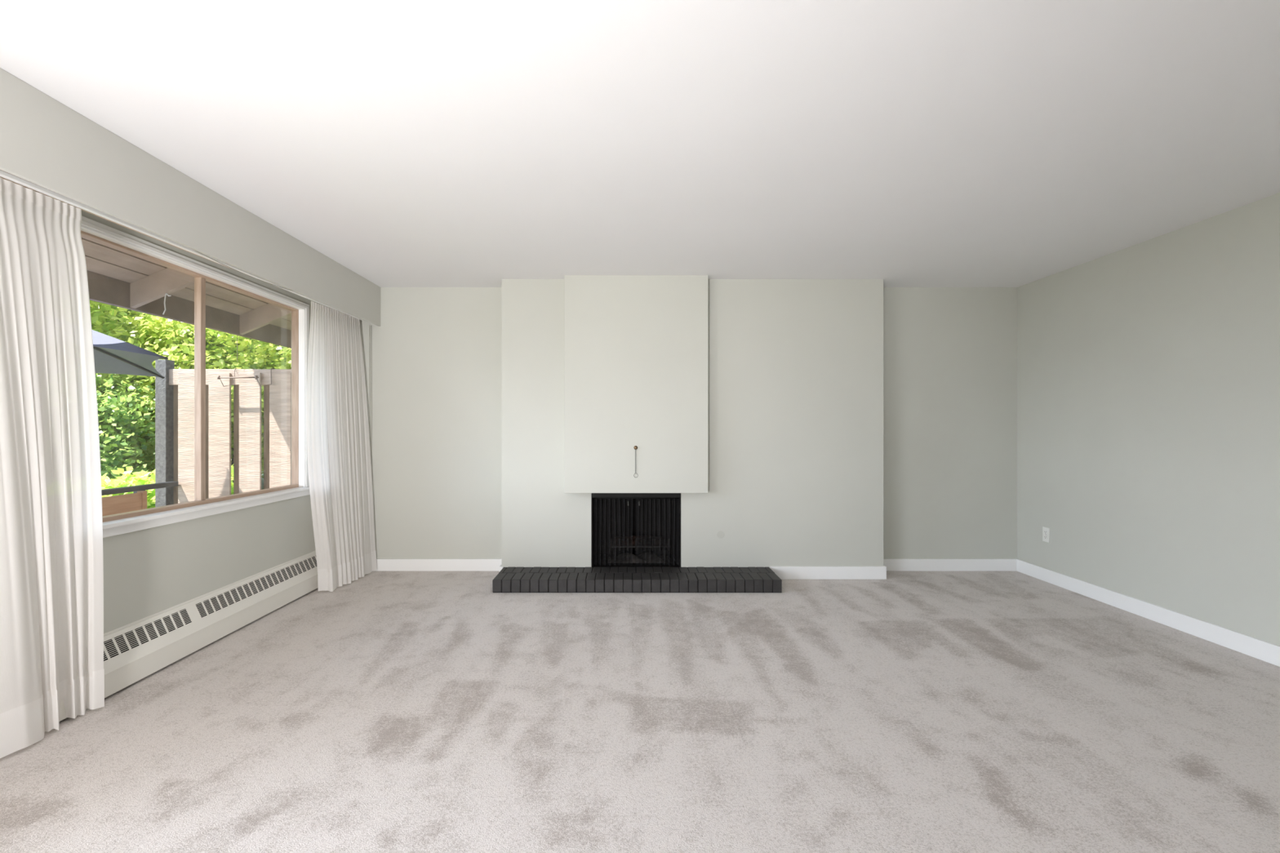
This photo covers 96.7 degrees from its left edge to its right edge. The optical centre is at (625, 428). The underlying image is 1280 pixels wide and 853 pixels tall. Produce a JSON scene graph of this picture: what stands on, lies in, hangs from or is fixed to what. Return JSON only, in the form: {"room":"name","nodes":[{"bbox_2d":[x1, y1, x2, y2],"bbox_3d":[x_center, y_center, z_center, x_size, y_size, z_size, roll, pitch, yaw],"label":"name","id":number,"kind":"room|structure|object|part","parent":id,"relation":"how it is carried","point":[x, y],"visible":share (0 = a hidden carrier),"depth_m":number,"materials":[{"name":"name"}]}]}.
{"room":"living room","nodes":[
{"label":"living room","id":0,"kind":"room"},
{"bbox_2d":[81,210,337,633],"bbox_3d":[-2.454,0.152,-0.801,0.088,2.739,11.677,0,0,0],"label":"wall","id":1,"kind":"structure","parent":0,"point":[147,572],"depth_m":3.18,"materials":[{"name":"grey paint"}]},
{"bbox_2d":[0,169,362,319],"bbox_3d":[-2.270,-0.993,2.930,0.060,0.174,3.860,0,0,0],"label":"track","id":2,"kind":"object","parent":1,"relation":"attached to","point":[3,175],"visible":0.34,"depth_m":2.51,"materials":[{"name":"white metal"}]},
{"bbox_2d":[0,177,104,758],"bbox_3d":[-2.298,0.152,2.049,0.081,2.124,0.857,0,0,0],"label":"curtain","id":3,"kind":"object","parent":2,"relation":"hanging from","point":[51,566],"visible":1,"depth_m":2.24,"materials":[{"name":"white fabric"}]},
{"bbox_2d":[306,301,377,591],"bbox_3d":[-2.224,0.143,4.458,0.137,2.142,0.821,0,0,4],"label":"curtain","id":4,"kind":"object","parent":2,"relation":"hanging from","point":[339,449],"visible":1,"depth_m":4.39,"materials":[{"name":"white fabric"}]},
{"bbox_2d":[59,550,318,721],"bbox_3d":[-2.372,1.084,3.220,0.076,0.276,3.244,0,0,0],"label":"baseboard heater","id":5,"kind":"object","parent":1,"relation":"attached to","point":[133,651],"visible":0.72,"depth_m":3.12,"materials":[{"name":"white metal"}]},
{"bbox_3d":[-2.406,1.079,3.220,0.008,0.266,3.240,0,0,0],"label":"plate","id":6,"kind":"part","parent":5,"relation":"part of","materials":[{"name":"white metal"}]},
{"bbox_2d":[0,67,380,326],"bbox_3d":[-2.258,-1.048,-0.802,0.302,0.336,11.396,0,0,0],"label":"valance","id":7,"kind":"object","parent":1,"relation":"attached to","point":[45,143],"depth_m":2.52,"materials":[{"name":"paint"}]},
{"bbox_2d":[80,215,310,537],"bbox_3d":[-2.433,-0.220,3.298,0.135,1.441,2.076,0,0,0],"label":"window","id":8,"kind":"structure","parent":1,"relation":"in","point":[92,230],"depth_m":3.32,"materials":[{"name":"white paint"}]},
{"bbox_3d":[-2.413,0.447,3.298,0.095,0.020,2.076,0,0,0],"label":"sill","id":9,"kind":"part","parent":8,"relation":"part of","materials":[{"name":"white paint"}]},
{"bbox_2d":[193,249,291,290],"bbox_3d":[-2.200,-0.910,3.325,0.003,0.038,1.150,0,0,0],"label":"cord","id":10,"kind":"object","parent":1,"relation":"hanging from","point":[193,250],"visible":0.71,"depth_m":3.22,"materials":[{"name":"beige plastic"}]},
{"bbox_2d":[564,275,708,493],"bbox_3d":[0.084,-0.353,4.570,1.142,1.728,0.122,0,0,0],"label":"wall","id":11,"kind":"structure","parent":0,"point":[636,347],"depth_m":4.51,"materials":[{"name":"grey paint"}]},
{"bbox_2d":[633,445,638,477],"bbox_3d":[0.081,0.262,4.497,0.034,0.253,0.025,0,0,0],"label":"fireplace damper handle","id":12,"kind":"object","parent":11,"relation":"attached to","point":[635,447],"visible":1,"depth_m":4.50,"materials":[{"name":"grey metal"}]},
{"bbox_2d":[0,0,1279,287],"bbox_3d":[0.480,-1.267,-0.801,6.061,0.100,11.677,0,0,0],"label":"ceiling","id":13,"kind":"structure","parent":0,"point":[404,143],"depth_m":2.22,"materials":[{"name":"white paint"}]},
{"bbox_2d":[0,571,1279,852],"bbox_3d":[0.475,1.222,-0.677,5.811,0.001,11.747,0,0,0],"label":"floor","id":14,"kind":"structure","parent":0,"point":[380,712],"depth_m":2.28,"materials":[{"name":"beige carpet"}]},
{"bbox_2d":[591,493,680,567],"bbox_3d":[0.086,0.847,4.881,0.729,0.750,0.498,0,0,0],"label":"fireplace","id":15,"kind":"object","parent":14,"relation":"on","point":[654,519],"visible":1,"depth_m":4.67,"materials":[{"name":"black metal"}]},
{"bbox_2d":[632,554,635,563],"bbox_3d":[0.120,1.097,4.890,0.540,0.061,0.220,0,0,0],"label":"heap","id":16,"kind":"object","parent":15,"relation":"in","point":[633,555],"visible":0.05,"depth_m":4.80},
{"bbox_3d":[0.086,0.570,4.667,0.703,0.010,0.010,0,0,0],"label":"screen rod","id":17,"kind":"part","parent":15,"relation":"part of","materials":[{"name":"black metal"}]},
{"bbox_2d":[492,566,782,592],"bbox_3d":[0.087,1.173,4.431,2.159,0.099,0.400,0,0,0],"label":"hearth","id":18,"kind":"object","parent":14,"relation":"on","point":[535,579],"visible":1,"depth_m":4.24,"materials":[{"name":"black brick"}]},
{"bbox_2d":[359,287,1017,559],"bbox_3d":[0.480,0.052,4.967,6.061,2.539,0.140,0,0,0],"label":"wall","id":19,"kind":"structure","parent":0,"point":[433,364],"depth_m":4.90,"materials":[{"name":"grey paint"}]},
{"bbox_2d":[373,559,502,571],"bbox_3d":[-1.710,1.171,4.888,1.400,0.103,0.017,0,0,0],"label":"baseboard","id":20,"kind":"structure","parent":19,"relation":"attached to","point":[383,565],"depth_m":4.88,"materials":[{"name":"white paint"}]},
{"bbox_2d":[769,559,1016,579],"bbox_3d":[2.262,1.171,4.755,2.184,0.103,0.283,0,0,0],"label":"baseboard","id":21,"kind":"structure","parent":19,"relation":"attached to","point":[892,565],"depth_m":4.88,"materials":[{"name":"white paint"}]},
{"bbox_2d":[502,279,883,567],"bbox_3d":[0.545,0.003,4.764,3.109,2.439,0.266,0,0,0],"label":"wall","id":22,"kind":"structure","parent":0,"point":[796,366],"depth_m":4.63,"materials":[{"name":"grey paint"}]},
{"bbox_2d":[498,564,503,572],"bbox_3d":[-1.010,1.171,4.747,0.032,0.103,0.265,0,0,0],"label":"baseboard","id":23,"kind":"structure","parent":22,"relation":"attached to","point":[500,567],"depth_m":4.62,"materials":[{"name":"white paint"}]},
{"bbox_2d":[1017,192,1279,645],"bbox_3d":[3.441,0.052,-0.801,0.140,2.539,11.677,0,0,0],"label":"wall","id":24,"kind":"structure","parent":0,"point":[1148,371],"depth_m":3.56,"materials":[{"name":"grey paint"}]},
{"bbox_2d":[1042,526,1049,542],"bbox_3d":[3.366,0.849,4.556,0.009,0.116,0.072,0,0,0],"label":"wall outlet","id":25,"kind":"object","parent":24,"relation":"attached to","point":[1046,531],"visible":1,"depth_m":4.55,"materials":[{"name":"white plastic"}]},
{"bbox_2d":[1016,559,1279,666],"bbox_3d":[3.362,1.171,-0.793,0.017,0.103,11.380,0,0,0],"label":"baseboard","id":26,"kind":"structure","parent":24,"relation":"attached to","point":[1266,651],"depth_m":3.54,"materials":[{"name":"white paint"}]},
{"bbox_3d":[-2.680,-1.214,2.500,1.140,0.513,14.000,0,0,0],"label":"roof","id":27,"kind":"structure","parent":0,"visible":0},
{"bbox_2d":[81,237,291,330],"bbox_3d":[-2.876,-1.084,2.500,0.639,0.288,13.996,0,0,0],"label":"soffit","id":28,"kind":"structure","parent":27,"relation":"attached to","point":[100,259],"depth_m":3.62,"materials":[{"name":"beige wood"}]},
{"bbox_2d":[129,267,195,308],"bbox_3d":[-2.875,-0.997,3.693,0.650,0.427,0.038,0,0,0],"label":"rafter","id":29,"kind":"object","parent":28,"relation":"attached to","point":[154,286],"visible":0.57,"depth_m":3.67,"materials":[{"name":"beige wood"}]},
{"bbox_2d":[162,293,171,315],"bbox_3d":[-2.976,-0.811,3.690,0.053,0.143,0.010,0,0,0],"label":"string","id":30,"kind":"object","parent":29,"relation":"hanging from","point":[166,294],"visible":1,"depth_m":3.69,"materials":[{"name":"white"}]},
{"bbox_2d":[240,303,291,334],"bbox_3d":[-2.875,-0.997,4.736,0.650,0.427,0.038,0,0,0],"label":"rafter","id":31,"kind":"object","parent":28,"relation":"attached to","point":[266,314],"visible":0.57,"depth_m":4.72,"materials":[{"name":"beige wood"}]},
{"bbox_2d":[86,270,291,348],"bbox_3d":[-3.220,-0.885,2.500,0.040,0.215,14.000,0,0,0],"label":"fascia board","id":32,"kind":"object","parent":27,"relation":"attached to","point":[103,289],"depth_m":4.07,"materials":[{"name":"brown wood"}]},
{"bbox_2d":[236,334,237,361],"bbox_3d":[-3.215,-0.668,4.710,0.005,0.220,0.004,0,0,0],"label":"hanging cable","id":33,"kind":"object","parent":32,"relation":"hanging from","point":[237,335],"visible":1,"depth_m":4.71,"materials":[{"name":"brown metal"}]},
{"label":"outside","id":34,"kind":"structure","parent":0,"visible":0},
{"bbox_2d":[152,453,263,489],"bbox_3d":[-15.000,1.692,15.000,90.000,0.001,90.000,0,0,0],"label":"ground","id":35,"kind":"structure","parent":34,"point":[262,479],"depth_m":17.78,"materials":[{"name":"green plant"}]},
{"bbox_2d":[102,306,144,339],"bbox_3d":[-11.387,-1.526,9.717,7.206,6.440,7.001,0,0,-11],"label":"leafy tree","id":36,"kind":"object","parent":35,"relation":"on","point":[129,310],"visible":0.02,"depth_m":9.91,"materials":[{"name":"green plant"}]},
{"bbox_2d":[95,373,155,479],"bbox_3d":[-7.946,0.302,7.343,3.289,2.785,3.303,0,0,43],"label":"bush","id":37,"kind":"object","parent":35,"relation":"on","point":[113,455],"visible":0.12,"depth_m":7.81,"materials":[{"name":"green plant"}]},
{"bbox_2d":[101,464,233,508],"bbox_3d":[-5.235,1.019,5.318,1.374,1.394,4.880,0,0,0],"label":"hedge","id":38,"kind":"object","parent":35,"relation":"on","point":[126,479],"visible":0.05,"depth_m":5.95,"materials":[{"name":"green plant"}]},
{"bbox_2d":[89,300,262,476],"bbox_3d":[-9.310,-0.940,9.079,6.009,5.268,5.689,0,0,-4],"label":"maple tree","id":39,"kind":"object","parent":35,"relation":"on","point":[97,316],"visible":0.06,"depth_m":8.90,"materials":[{"name":"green plant"}]},
{"bbox_2d":[95,311,291,482],"bbox_3d":[-7.031,-0.559,10.164,4.761,4.506,4.636,0,0,0],"label":"leafy tree","id":40,"kind":"object","parent":35,"relation":"on","point":[185,358],"visible":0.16,"depth_m":8.95,"materials":[{"name":"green plant"}]},
{"bbox_2d":[231,342,291,445],"bbox_3d":[-5.353,-0.144,10.414,3.112,3.677,3.193,0,0,4],"label":"leafy tree","id":41,"kind":"object","parent":35,"relation":"on","point":[282,362],"visible":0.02,"depth_m":9.40,"materials":[{"name":"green plant"}]},
{"bbox_3d":[-3.250,1.622,0.350,1.400,0.100,9.700,0,0,0],"label":"deck","id":42,"kind":"object","parent":35,"relation":"on","visible":0},
{"bbox_2d":[92,329,168,378],"bbox_3d":[-4.056,0.357,3.398,2.319,2.430,2.212,0,0,0],"label":"patio umbrella","id":43,"kind":"object","parent":42,"relation":"on","point":[112,355],"visible":0.38,"depth_m":4.12,"materials":[{"name":"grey fabric"}]},
{"bbox_2d":[101,481,177,515],"bbox_3d":[-3.677,1.004,2.604,0.166,1.136,4.208,0,0,0],"label":"deck railing","id":44,"kind":"object","parent":42,"relation":"on","point":[137,500],"visible":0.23,"depth_m":4.14,"materials":[{"name":"brown wood"}]},
{"bbox_3d":[-3.730,0.455,2.604,0.060,0.038,4.208,0,0,0],"label":"rail","id":45,"kind":"part","parent":44,"relation":"part of","materials":[{"name":"black metal"}]},
{"bbox_3d":[-3.617,1.019,4.255,0.046,1.106,0.039,0,0,0],"label":"cedar post","id":46,"kind":"part","parent":44,"relation":"part of","materials":[{"name":"brown wood"}]},
{"bbox_2d":[155,359,174,506],"bbox_3d":[-3.850,0.499,4.755,0.090,2.145,0.090,0,0,0],"label":"fence post","id":47,"kind":"object","parent":42,"relation":"on","point":[163,391],"visible":0.37,"depth_m":4.71,"materials":[{"name":"grey wood"}]},
{"bbox_2d":[168,368,291,504],"bbox_3d":[-3.182,0.534,4.710,1.243,2.075,0.159,0,0,0],"label":"wooden fence","id":48,"kind":"object","parent":42,"relation":"on","point":[246,391],"depth_m":4.71,"materials":[{"name":"beige wood"}]},
{"bbox_3d":[-3.182,-0.430,4.753,1.243,0.132,0.035,0,0,0],"label":"rail","id":49,"kind":"part","parent":48,"relation":"part of","materials":[{"name":"beige wood"}]},
{"bbox_3d":[-3.127,-0.423,4.705,0.400,0.160,0.148,0,0,0],"label":"planter bracket","id":50,"kind":"part","parent":48,"relation":"part of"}
]}

